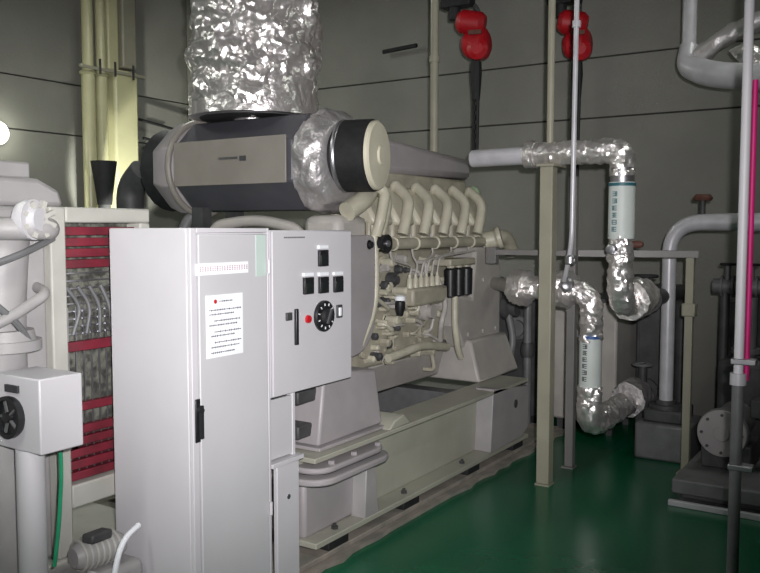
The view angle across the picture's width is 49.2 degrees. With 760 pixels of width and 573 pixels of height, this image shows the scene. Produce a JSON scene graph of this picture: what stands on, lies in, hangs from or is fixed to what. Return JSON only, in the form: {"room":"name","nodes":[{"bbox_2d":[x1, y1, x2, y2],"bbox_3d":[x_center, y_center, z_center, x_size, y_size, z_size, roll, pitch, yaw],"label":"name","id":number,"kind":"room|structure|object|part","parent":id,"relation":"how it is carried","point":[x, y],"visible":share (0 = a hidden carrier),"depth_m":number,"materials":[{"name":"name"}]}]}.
{"room":"mechanical room","nodes":[
{"label":"mechanical room","id":0,"kind":"room"},
{"bbox_2d":[0,0,187,227],"bbox_3d":[-5.390,-1.036,6.221,0.200,4.600,10.660,3,5,33],"label":"wall","id":1,"kind":"structure","parent":0,"point":[41,51],"depth_m":9.00,"materials":[{"name":"paint"}]},
{"bbox_2d":[0,121,8,144],"bbox_3d":[-3.800,-1.544,8.318,0.150,0.240,0.240,3,5,33],"label":"wall lamp","id":2,"kind":"object","parent":1,"relation":"attached to","point":[4,132],"visible":1,"depth_m":8.30,"materials":[{"name":"white glass"}]},
{"bbox_2d":[104,0,138,207],"bbox_3d":[-2.952,-1.262,9.453,0.320,4.600,0.370,3,5,33],"label":"support column","id":3,"kind":"structure","parent":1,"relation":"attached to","point":[120,15],"depth_m":9.27,"materials":[{"name":"beige metal"}]},
{"bbox_2d":[79,59,145,79],"bbox_3d":[-2.918,-2.380,9.096,0.040,0.160,0.880,3,5,33],"label":"clamp","id":4,"kind":"object","parent":3,"relation":"attached to","point":[133,75],"visible":1,"depth_m":9.09,"materials":[{"name":"grey metal"}]},
{"bbox_2d":[138,118,172,129],"bbox_3d":[-2.613,-1.933,10.004,0.032,0.132,0.884,3,5,33],"label":"cable","id":5,"kind":"object","parent":1,"relation":"attached to","point":[139,119],"visible":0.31,"depth_m":9.88,"materials":[{"name":"black rubber"}]},
{"bbox_2d":[186,0,759,415],"bbox_3d":[2.139,-1.142,7.731,10.900,4.600,0.200,3,5,33],"label":"wall","id":6,"kind":"structure","parent":0,"point":[683,134],"depth_m":7.80,"materials":[{"name":"concrete"}]},
{"bbox_2d":[382,43,417,53],"bbox_3d":[0.206,-2.480,8.657,0.412,0.062,0.044,3,5,33],"label":"bar","id":7,"kind":"object","parent":6,"relation":"attached to","point":[415,45],"visible":1,"depth_m":8.64,"materials":[{"name":"black metal"}]},
{"bbox_2d":[634,274,658,278],"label":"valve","id":8,"kind":"object","parent":6,"relation":"attached to","point":[643,276],"depth_m":5.70,"materials":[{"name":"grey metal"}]},
{"bbox_2d":[322,417,759,572],"bbox_3d":[-0.777,1.569,3.365,11.240,0.200,11.000,3,5,33],"label":"floor","id":9,"kind":"structure","parent":0,"point":[609,513],"depth_m":4.71,"materials":[{"name":"green paint"}]},
{"bbox_2d":[0,366,82,572],"bbox_3d":[-1.329,0.905,3.183,0.280,1.150,0.263,3,5,33],"label":"junction box","id":10,"kind":"object","parent":9,"relation":"on","point":[41,414],"visible":1,"depth_m":3.12,"materials":[{"name":"grey paint"}]},
{"bbox_3d":[-1.378,0.383,3.108,0.080,0.027,0.011,3,5,33],"label":"name plate","id":11,"kind":"part","parent":10,"relation":"part of","materials":[{"name":"black"}]},
{"bbox_2d":[0,160,148,570],"bbox_3d":[-1.762,0.456,3.689,0.970,1.975,1.200,3,5,33],"label":"metal frame","id":12,"kind":"object","parent":9,"relation":"on","point":[73,324],"visible":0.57,"depth_m":3.61,"materials":[{"name":"paint"}]},
{"bbox_3d":[-1.905,0.414,3.475,0.860,1.490,0.590,3,5,33],"label":"casing","id":13,"kind":"part","parent":12,"relation":"part of","materials":[{"name":"grey paint"}]},
{"bbox_2d":[0,199,59,572],"bbox_3d":[-1.460,0.401,3.333,0.361,1.495,0.293,-3,5,-34],"label":"machine","id":14,"kind":"object","parent":12,"relation":"on","point":[29,220],"visible":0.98,"depth_m":3.25,"materials":[{"name":"grey paint"}]},
{"bbox_3d":[-1.419,0.154,3.228,0.051,0.218,0.183,3,5,40],"label":"cross rod","id":15,"kind":"part","parent":14,"relation":"part of","materials":[{"name":"grey metal"}]},
{"bbox_3d":[-1.410,-0.126,3.240,0.071,0.146,0.351,3,5,33],"label":"rod","id":16,"kind":"part","parent":14,"relation":"part of","materials":[{"name":"grey metal"}]},
{"bbox_3d":[-1.891,-0.395,3.495,0.900,0.120,0.634,3,5,33],"label":"tank","id":17,"kind":"part","parent":12,"relation":"part of","materials":[{"name":"grey paint"}]},
{"bbox_3d":[-1.262,0.397,3.712,0.120,1.490,0.530,3,5,33],"label":"frame","id":18,"kind":"part","parent":12,"relation":"part of","materials":[{"name":"paint"}]},
{"bbox_2d":[79,0,97,207],"bbox_3d":[-3.161,-1.235,9.059,0.184,4.600,0.184,3,5,33],"label":"pipe","id":19,"kind":"object","parent":9,"relation":"on","point":[88,95],"visible":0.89,"depth_m":8.96,"materials":[{"name":"beige paint"}]},
{"bbox_2d":[49,523,142,572],"bbox_3d":[-1.171,1.228,3.422,0.350,0.472,0.393,3,5,33],"label":"pump","id":20,"kind":"object","parent":9,"relation":"on","point":[101,550],"visible":1,"depth_m":3.40,"materials":[{"name":"paint"}]},
{"bbox_3d":[-1.177,1.101,3.466,0.120,0.120,0.230,3,5,39],"label":"motor","id":21,"kind":"part","parent":20,"relation":"part of","materials":[{"name":"grey paint"}]},
{"bbox_2d":[94,0,108,207],"bbox_3d":[-3.068,-1.245,9.202,0.172,4.600,0.172,3,5,33],"label":"pipe","id":22,"kind":"object","parent":9,"relation":"on","point":[101,89],"visible":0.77,"depth_m":9.09,"materials":[{"name":"beige metal"}]},
{"bbox_2d":[99,205,110,207],"bbox_3d":[-2.925,0.105,8.892,0.120,1.950,0.117,3,5,33],"label":"pipe","id":23,"kind":"object","parent":9,"relation":"on","point":[100,206],"visible":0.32,"depth_m":8.78,"materials":[{"name":"grey metal"}]},
{"bbox_2d":[90,160,116,204],"bbox_3d":[-2.925,-1.097,8.808,0.270,0.460,0.270,3,5,33],"label":"funnel","id":24,"kind":"object","parent":23,"relation":"attached to","point":[104,171],"visible":0.97,"depth_m":8.72,"materials":[{"name":"black plastic"}]},
{"bbox_2d":[116,161,145,208],"bbox_3d":[-1.817,0.168,6.215,0.312,2.198,0.200,3,5,33],"label":"pipe","id":25,"kind":"object","parent":9,"relation":"on","point":[130,193],"visible":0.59,"depth_m":6.09,"materials":[{"name":"grey metal"}]},
{"bbox_2d":[109,228,272,572],"bbox_3d":[-0.817,0.593,3.689,0.527,1.702,0.479,3,5,33],"label":"tall cabinet","id":26,"kind":"object","parent":9,"relation":"on","point":[190,327],"visible":1,"depth_m":3.50,"materials":[{"name":"grey metal"}]},
{"bbox_3d":[-0.740,0.546,3.372,0.008,0.180,0.028,3,5,33],"label":"handle","id":27,"kind":"part","parent":26,"relation":"part of","materials":[{"name":"black plastic"}]},
{"bbox_3d":[-0.727,0.549,3.364,0.027,0.135,0.024,3,5,33],"label":"handle lever","id":28,"kind":"part","parent":26,"relation":"part of","materials":[{"name":"black plastic"}]},
{"bbox_3d":[-0.636,0.561,3.569,0.022,1.622,0.479,3,5,33],"label":"door frame","id":29,"kind":"part","parent":26,"relation":"part of","materials":[{"name":"grey paint"}]},
{"bbox_3d":[-0.628,0.556,3.577,0.026,1.561,0.420,3,5,33],"label":"door","id":30,"kind":"part","parent":26,"relation":"part of","materials":[{"name":"grey paint"}]},
{"bbox_2d":[269,230,350,572],"bbox_3d":[-0.393,0.570,4.086,0.265,1.692,0.642,3,5,33],"label":"control box","id":31,"kind":"object","parent":9,"relation":"on","point":[310,275],"visible":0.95,"depth_m":3.94,"materials":[{"name":"grey paint"}]},
{"bbox_3d":[-0.522,0.961,3.849,0.035,0.905,0.022,3,5,33],"label":"stand leg","id":32,"kind":"part","parent":31,"relation":"part of","materials":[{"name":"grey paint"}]},
{"bbox_3d":[-0.468,0.660,3.898,0.014,0.280,0.165,3,5,33],"label":"stand plate","id":33,"kind":"part","parent":31,"relation":"part of","materials":[{"name":"grey paint"}]},
{"bbox_3d":[-0.441,1.119,3.929,0.024,0.580,0.162,3,5,33],"label":"stand panel","id":34,"kind":"part","parent":31,"relation":"part of","materials":[{"name":"grey paint"}]},
{"bbox_2d":[271,452,303,468],"bbox_3d":[-0.460,0.818,3.912,0.080,0.022,0.230,3,5,33],"label":"shelf","id":35,"kind":"object","parent":31,"relation":"attached to","point":[285,460],"depth_m":3.90,"materials":[{"name":"grey metal"}]},
{"bbox_3d":[-0.426,0.951,3.997,0.035,0.905,0.022,3,5,33],"label":"stand leg","id":36,"kind":"part","parent":31,"relation":"part of","materials":[{"name":"grey paint"}]},
{"bbox_3d":[-0.391,0.189,3.887,0.016,0.170,0.020,3,5,33],"label":"handle","id":37,"kind":"part","parent":31,"relation":"part of","materials":[{"name":"black plastic"}]},
{"bbox_3d":[-0.342,-0.058,3.948,0.013,0.016,0.072,3,5,33],"label":"name plate","id":38,"kind":"part","parent":31,"relation":"part of","materials":[{"name":"white plastic"}]},
{"bbox_2d":[305,315,311,322],"bbox_3d":[-0.340,0.156,3.964,0.014,0.040,0.040,3,5,33],"label":"lamp","id":39,"kind":"object","parent":31,"relation":"attached to","point":[308,318],"depth_m":3.96,"materials":[{"name":"red plastic"}]},
{"bbox_3d":[-0.321,0.111,4.016,0.014,0.757,0.620,3,5,33],"label":"door","id":40,"kind":"part","parent":31,"relation":"part of","materials":[{"name":"grey paint"}]},
{"bbox_3d":[-0.277,-0.192,4.037,0.013,0.016,0.072,3,5,33],"label":"name plate","id":41,"kind":"part","parent":31,"relation":"part of","materials":[{"name":"white plastic"}]},
{"bbox_3d":[-0.276,-0.061,4.048,0.013,0.016,0.072,3,5,33],"label":"name plate","id":42,"kind":"part","parent":31,"relation":"part of","materials":[{"name":"white paper"}]},
{"bbox_3d":[-0.256,0.145,4.057,0.020,0.076,0.076,3,5,33],"label":"selector knob","id":43,"kind":"part","parent":31,"relation":"part of","materials":[{"name":"black plastic"}]},
{"bbox_3d":[-0.210,-0.066,4.151,0.013,0.016,0.072,3,5,33],"label":"name plate","id":44,"kind":"part","parent":31,"relation":"part of","materials":[{"name":"white plastic"}]},
{"bbox_2d":[336,304,342,317],"bbox_3d":[-0.204,0.124,4.173,0.012,0.066,0.042,3,5,33],"label":"switch","id":45,"kind":"object","parent":31,"relation":"attached to","point":[339,307],"depth_m":4.16,"materials":[{"name":"white plastic"}]},
{"bbox_2d":[93,423,564,572],"bbox_3d":[-0.196,1.254,5.923,1.730,0.028,3.550,3,5,33],"label":"trim","id":46,"kind":"structure","parent":9,"relation":"on","point":[308,557],"depth_m":4.91,"materials":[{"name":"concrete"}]},
{"bbox_2d":[112,375,527,550],"bbox_3d":[-0.259,0.974,5.651,1.700,0.568,2.740,3,5,33],"label":"base","id":47,"kind":"object","parent":46,"relation":"on","point":[429,436],"visible":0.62,"depth_m":5.12,"materials":[{"name":"paint"}]},
{"bbox_2d":[140,108,356,229],"bbox_3d":[-0.860,-0.219,5.564,1.575,1.940,0.674,3,5,33],"label":"exhaust silencer","id":48,"kind":"object","parent":47,"relation":"on","point":[199,170],"visible":0.64,"depth_m":5.22,"materials":[{"name":"metal"}]},
{"bbox_3d":[-0.953,-0.805,5.209,0.160,0.014,0.006,3,5,33],"label":"name plate","id":49,"kind":"part","parent":48,"relation":"part of","materials":[{"name":"metal"}]},
{"bbox_3d":[-0.960,-0.785,5.227,0.950,0.287,0.012,3,5,33],"label":"panel","id":50,"kind":"part","parent":48,"relation":"part of","materials":[{"name":"beige metal"}]},
{"bbox_2d":[184,0,322,122],"bbox_3d":[-0.839,-2.190,5.479,0.936,2.155,0.919,4,5,43],"label":"exhaust stack","id":51,"kind":"object","parent":48,"relation":"on","point":[244,58],"visible":0.98,"depth_m":5.16,"materials":[{"name":"silver metal"}]},
{"bbox_3d":[-0.839,-1.127,5.547,0.720,0.025,0.720,3,5,33],"label":"plate","id":52,"kind":"part","parent":51,"relation":"part of","materials":[{"name":"grey metal"}]},
{"bbox_3d":[-0.641,0.933,4.690,1.300,0.035,0.720,3,5,33],"label":"lip plate","id":53,"kind":"part","parent":47,"relation":"part of","materials":[{"name":"grey paint"}]},
{"bbox_3d":[-0.651,0.884,4.699,1.270,0.030,0.650,3,5,33],"label":"lip plate","id":54,"kind":"part","parent":47,"relation":"part of","materials":[{"name":"grey paint"}]},
{"bbox_2d":[271,140,520,451],"bbox_3d":[-0.037,-0.152,5.804,1.320,1.780,3.150,3,5,33],"label":"engine","id":55,"kind":"object","parent":47,"relation":"on","point":[424,304],"visible":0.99,"depth_m":5.72,"materials":[{"name":"beige paint"}]},
{"bbox_3d":[-0.314,0.812,4.642,0.450,0.019,0.670,3,5,33],"label":"foot plate","id":56,"kind":"part","parent":55,"relation":"part of","materials":[{"name":"grey paint"}]},
{"bbox_2d":[327,119,389,192],"bbox_3d":[-0.131,-0.794,5.049,0.305,0.446,0.446,1,4,19],"label":"filter","id":57,"kind":"object","parent":55,"relation":"attached to","point":[358,151],"visible":0.99,"depth_m":4.89,"materials":[{"name":"black metal"}]},
{"bbox_2d":[395,301,404,315],"bbox_3d":[0.132,0.141,5.440,0.068,0.100,0.068,3,5,33],"label":"filter","id":58,"kind":"object","parent":55,"relation":"on","point":[399,305],"depth_m":5.41,"materials":[{"name":"black plastic"}]},
{"bbox_3d":[0.132,0.073,5.436,0.072,0.035,0.072,3,5,33],"label":"cup lid","id":59,"kind":"part","parent":55,"relation":"part of","materials":[{"name":"white plastic"}]},
{"bbox_3d":[0.428,-0.312,5.903,0.076,0.075,1.660,3,5,33],"label":"water rail","id":60,"kind":"part","parent":55,"relation":"part of","materials":[{"name":"beige metal"}]},
{"bbox_2d":[483,226,518,257],"bbox_3d":[0.933,-0.356,6.659,0.290,0.262,0.490,3,5,33],"label":"outlet","id":61,"kind":"object","parent":55,"relation":"attached to","point":[496,237],"depth_m":6.47,"materials":[{"name":"beige paint"}]},
{"bbox_3d":[1.075,0.176,6.807,0.120,0.198,0.200,3,5,33],"label":"starter motor","id":62,"kind":"part","parent":55,"relation":"part of","materials":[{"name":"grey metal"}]},
{"bbox_2d":[490,268,653,434],"bbox_3d":[1.301,0.427,6.234,1.179,1.167,1.254,3,5,33],"label":"pipe","id":63,"kind":"object","parent":55,"relation":"attached to","point":[629,398],"visible":0.93,"depth_m":5.58,"materials":[{"name":"silver metal"}]},
{"bbox_2d":[632,362,657,400],"bbox_3d":[2.096,0.775,6.621,0.200,0.330,0.190,3,5,33],"label":"valve","id":64,"kind":"object","parent":63,"relation":"attached to","point":[642,366],"visible":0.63,"depth_m":6.60,"materials":[{"name":"grey metal"}]},
{"bbox_3d":[0.899,0.927,6.137,0.140,0.444,0.660,3,5,33],"label":"plate","id":65,"kind":"part","parent":47,"relation":"part of","materials":[{"name":"grey paint"}]},
{"bbox_2d":[502,299,537,423],"bbox_3d":[1.236,0.521,7.383,0.590,1.329,0.760,3,5,33],"label":"pipe","id":66,"kind":"object","parent":9,"relation":"on","point":[526,323],"visible":0.28,"depth_m":7.08,"materials":[{"name":"grey metal"}]},
{"bbox_2d":[535,163,565,486],"bbox_3d":[1.121,0.259,5.504,0.120,2.116,0.220,3,5,33],"label":"post","id":67,"kind":"object","parent":9,"relation":"on","point":[546,296],"visible":1,"depth_m":5.42,"materials":[{"name":"beige metal"}]},
{"bbox_3d":[1.095,1.312,5.530,0.098,0.012,0.098,3,5,33],"label":"plate","id":68,"kind":"part","parent":67,"relation":"part of","materials":[{"name":"beige paint"}]},
{"bbox_3d":[1.121,-0.789,5.430,0.120,0.016,0.220,3,5,33],"label":"saddle plate","id":69,"kind":"part","parent":67,"relation":"part of","materials":[{"name":"beige paint"}]},
{"bbox_2d":[469,137,659,320],"bbox_3d":[1.230,-0.384,5.656,1.220,1.201,0.615,3,5,33],"label":"pipe","id":70,"kind":"object","parent":67,"relation":"attached to","point":[632,298],"visible":0.98,"depth_m":5.23,"materials":[{"name":"silver metal"}]},
{"bbox_2d":[561,176,579,469],"bbox_3d":[1.349,0.263,5.851,0.085,2.060,0.090,3,5,33],"label":"post","id":71,"kind":"object","parent":9,"relation":"on","point":[571,319],"visible":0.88,"depth_m":5.85,"materials":[{"name":"grey metal"}]},
{"bbox_3d":[1.349,1.284,5.923,0.085,0.012,0.090,3,5,33],"label":"plate","id":72,"kind":"part","parent":71,"relation":"part of","materials":[{"name":"grey paint"}]},
{"bbox_2d":[569,3,581,176],"bbox_3d":[1.793,-1.137,7.658,0.090,4.600,0.088,3,5,33],"label":"pipe","id":73,"kind":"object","parent":9,"relation":"on","point":[580,5],"depth_m":7.62,"materials":[{"name":"grey metal"}]},
{"bbox_2d":[554,293,636,435],"bbox_3d":[1.843,0.641,7.104,0.580,1.130,0.620,3,5,33],"label":"cabinet","id":74,"kind":"object","parent":9,"relation":"on","point":[620,335],"visible":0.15,"depth_m":6.90,"materials":[{"name":"metal"}]},
{"bbox_3d":[1.843,0.092,7.066,0.580,0.030,0.620,3,5,33],"label":"lid","id":75,"kind":"part","parent":74,"relation":"part of","materials":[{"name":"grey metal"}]},
{"bbox_2d":[635,283,683,422],"bbox_3d":[2.383,0.600,7.052,0.300,1.220,0.475,3,5,33],"label":"box","id":76,"kind":"object","parent":9,"relation":"on","point":[648,326],"visible":0.09,"depth_m":6.87,"materials":[{"name":"grey metal"}]},
{"bbox_3d":[2.261,0.572,6.871,0.230,0.900,0.012,3,5,33],"label":"door","id":77,"kind":"part","parent":76,"relation":"part of","materials":[{"name":"grey metal"}]},
{"bbox_2d":[634,402,701,463],"bbox_3d":[2.184,1.083,6.268,0.385,0.365,0.500,3,5,33],"label":"block","id":78,"kind":"object","parent":9,"relation":"on","point":[658,433],"visible":0.7,"depth_m":6.09,"materials":[{"name":"grey metal"}]},
{"bbox_2d":[649,194,759,410],"bbox_3d":[2.481,0.132,5.924,1.065,1.580,0.238,3,5,33],"label":"pipe","id":79,"kind":"object","parent":78,"relation":"on","point":[702,221],"visible":0.89,"depth_m":6.09,"materials":[{"name":"grey metal"}]},
{"bbox_2d":[653,288,669,311],"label":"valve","id":80,"kind":"object","parent":79,"relation":"attached to","point":[664,295],"depth_m":5.98,"materials":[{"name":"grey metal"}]},
{"bbox_2d":[673,284,684,402],"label":"pipe","id":81,"kind":"object","parent":79,"relation":"attached to","point":[678,346],"depth_m":6.69,"materials":[{"name":"grey metal"}]},
{"bbox_2d":[693,194,712,214],"bbox_3d":[2.324,-0.591,5.976,0.140,0.145,0.138,3,5,33],"label":"handle","id":82,"kind":"object","parent":79,"relation":"attached to","point":[702,198],"depth_m":5.95,"materials":[{"name":"red metal"}]},
{"bbox_2d":[676,258,697,473],"bbox_3d":[2.119,0.553,5.711,0.100,1.500,0.100,3,5,33],"label":"post","id":83,"kind":"object","parent":9,"relation":"on","point":[689,308],"visible":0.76,"depth_m":5.68,"materials":[{"name":"beige metal"}]},
{"bbox_2d":[486,247,698,263],"bbox_3d":[1.470,-0.211,5.889,1.476,0.120,0.123,2,4,22],"label":"support rail","id":84,"kind":"object","parent":83,"relation":"attached to","point":[492,253],"visible":0.71,"depth_m":5.82,"materials":[{"name":"grey metal"}]},
{"bbox_3d":[1.479,-0.236,5.879,1.455,0.050,0.110,2,4,21],"label":"rail","id":85,"kind":"part","parent":84,"relation":"part of","materials":[{"name":"grey metal"}]},
{"bbox_2d":[668,298,759,520],"bbox_3d":[2.423,0.719,5.346,0.790,1.220,1.180,3,5,33],"label":"pump","id":86,"kind":"object","parent":9,"relation":"on","point":[702,484],"visible":0.81,"depth_m":5.24,"materials":[{"name":"grey metal"}]},
{"bbox_3d":[2.107,1.343,4.911,0.780,0.035,0.035,3,5,33],"label":"rail","id":87,"kind":"part","parent":86,"relation":"part of","materials":[{"name":"grey metal"}]},
{"bbox_3d":[2.425,1.231,5.404,0.750,0.130,1.140,3,5,33],"label":"frame","id":88,"kind":"part","parent":86,"relation":"part of","materials":[{"name":"grey metal"}]},
{"bbox_3d":[2.299,0.912,5.452,0.310,0.310,0.520,3,5,33],"label":"motor","id":89,"kind":"part","parent":86,"relation":"part of","materials":[{"name":"grey metal"}]},
{"bbox_3d":[2.547,0.819,5.774,0.340,0.640,0.300,3,5,33],"label":"pump casing","id":90,"kind":"part","parent":86,"relation":"part of","materials":[{"name":"grey metal"}]},
{"bbox_2d":[712,263,759,385],"bbox_3d":[2.793,0.493,5.919,0.810,1.590,0.172,3,5,33],"label":"header","id":91,"kind":"object","parent":9,"relation":"on","point":[725,285],"visible":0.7,"depth_m":6.04,"materials":[{"name":"grey metal"}]},
{"bbox_3d":[2.523,0.655,6.113,0.070,1.240,0.068,3,5,33],"label":"support leg","id":92,"kind":"part","parent":91,"relation":"part of","materials":[{"name":"grey metal"}]},
{"bbox_3d":[2.529,-0.101,6.032,0.040,0.120,0.040,3,5,33],"label":"valve stem","id":93,"kind":"part","parent":91,"relation":"part of","materials":[{"name":"grey metal"}]},
{"bbox_3d":[2.663,-0.095,5.945,0.040,0.120,0.040,3,5,33],"label":"valve stem","id":94,"kind":"part","parent":91,"relation":"part of","materials":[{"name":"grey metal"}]},
{"bbox_3d":[2.741,0.256,5.943,0.070,0.420,0.068,3,5,33],"label":"support leg","id":95,"kind":"part","parent":91,"relation":"part of","materials":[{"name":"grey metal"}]},
{"bbox_2d":[726,0,758,572],"bbox_3d":[1.540,-0.845,3.481,0.160,4.600,0.160,3,5,33],"label":"pipe","id":96,"kind":"object","parent":9,"relation":"on","point":[741,360],"visible":1,"depth_m":3.52,"materials":[{"name":"grey paint"}]},
{"bbox_2d":[728,295,759,356],"bbox_3d":[2.982,0.670,6.472,0.540,1.160,0.500,3,5,33],"label":"electrical box","id":97,"kind":"object","parent":9,"relation":"on","point":[732,299],"visible":0.07,"depth_m":6.34,"materials":[{"name":"grey metal"}]},
{"bbox_3d":[-0.777,-3.219,3.030,11.240,0.200,11.000,3,5,33],"label":"ceiling","id":98,"kind":"structure","parent":0,"visible":0},
{"bbox_2d":[429,0,439,151],"bbox_3d":[0.435,-2.196,6.591,0.120,2.338,0.120,3,5,33],"label":"pole","id":99,"kind":"object","parent":98,"relation":"hanging from","point":[434,58],"visible":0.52,"depth_m":6.60,"materials":[{"name":"beige metal"}]},
{"bbox_2d":[441,0,474,21],"bbox_3d":[0.731,-2.852,7.094,0.700,1.100,0.140,3,5,33],"label":"trolley","id":100,"kind":"object","parent":98,"relation":"hanging from","point":[453,6],"visible":0.8,"depth_m":7.13,"materials":[{"name":"grey metal"}]},
{"bbox_3d":[0.647,-2.367,7.183,0.100,0.120,0.100,3,5,33],"label":"carriage knob","id":101,"kind":"part","parent":100,"relation":"part of","materials":[{"name":"black metal"}]},
{"bbox_2d":[455,4,491,149],"bbox_3d":[0.799,-1.720,7.109,0.289,1.382,0.287,1,4,18],"label":"chain hoist","id":102,"kind":"object","parent":100,"relation":"hanging from","point":[476,41],"visible":0.81,"depth_m":7.01,"materials":[{"name":"red paint"}]},
{"bbox_3d":[0.823,-1.531,7.127,0.043,0.856,0.043,-1,4,-12],"label":"load chain","id":103,"kind":"part","parent":102,"relation":"part of","materials":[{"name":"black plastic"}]},
{"bbox_3d":[0.794,-2.130,6.948,0.110,0.035,0.020,1,4,18],"label":"name plate","id":104,"kind":"part","parent":102,"relation":"part of","materials":[{"name":"grey metal"}]},
{"bbox_3d":[0.821,-1.568,7.125,0.101,0.866,0.084,3,5,33],"label":"hand chain","id":105,"kind":"part","parent":102,"relation":"part of","materials":[{"name":"black metal"}]},
{"bbox_2d":[547,0,555,142],"bbox_3d":[1.144,-2.124,5.501,0.048,2.330,0.047,3,5,33],"label":"thin riser","id":106,"kind":"object","parent":98,"relation":"attached to","point":[551,3],"visible":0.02,"depth_m":5.53,"materials":[{"name":"beige paint"}]},
{"bbox_2d":[547,0,582,17],"bbox_3d":[1.640,-2.844,6.981,0.450,1.100,0.140,3,5,33],"label":"trolley","id":107,"kind":"object","parent":98,"relation":"hanging from","point":[561,5],"visible":0.57,"depth_m":7.03,"materials":[{"name":"grey metal"}]},
{"bbox_3d":[1.544,-2.359,7.077,0.100,0.120,0.100,3,5,33],"label":"carriage knob","id":108,"kind":"part","parent":107,"relation":"part of","materials":[{"name":"black metal"}]},
{"bbox_2d":[557,6,592,167],"bbox_3d":[1.646,-1.695,7.038,0.289,1.382,0.287,1,4,18],"label":"chain hoist","id":109,"kind":"object","parent":107,"relation":"hanging from","point":[564,25],"visible":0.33,"depth_m":6.92,"materials":[{"name":"red paint"}]},
{"bbox_3d":[1.667,-1.543,7.054,0.101,0.866,0.084,3,5,33],"label":"hand chain","id":110,"kind":"part","parent":109,"relation":"part of","materials":[{"name":"metal"}]},
{"bbox_3d":[1.641,-2.105,6.877,0.110,0.035,0.020,1,4,18],"label":"name plate","id":111,"kind":"part","parent":109,"relation":"part of","materials":[{"name":"grey metal"}]},
{"bbox_2d":[562,0,580,281],"bbox_3d":[1.205,-1.644,5.245,0.068,3.252,0.203,-1,4,-10],"label":"silver riser","id":112,"kind":"object","parent":98,"relation":"attached to","point":[570,259],"visible":1,"depth_m":5.21,"materials":[{"name":"metal"}]},
{"bbox_2d":[677,0,759,89],"bbox_3d":[2.647,-2.320,5.736,1.171,1.972,0.323,3,5,36],"label":"pipe","id":113,"kind":"object","parent":98,"relation":"hanging from","point":[695,64],"visible":0.77,"depth_m":5.92,"materials":[{"name":"silver metal"}]}
]}

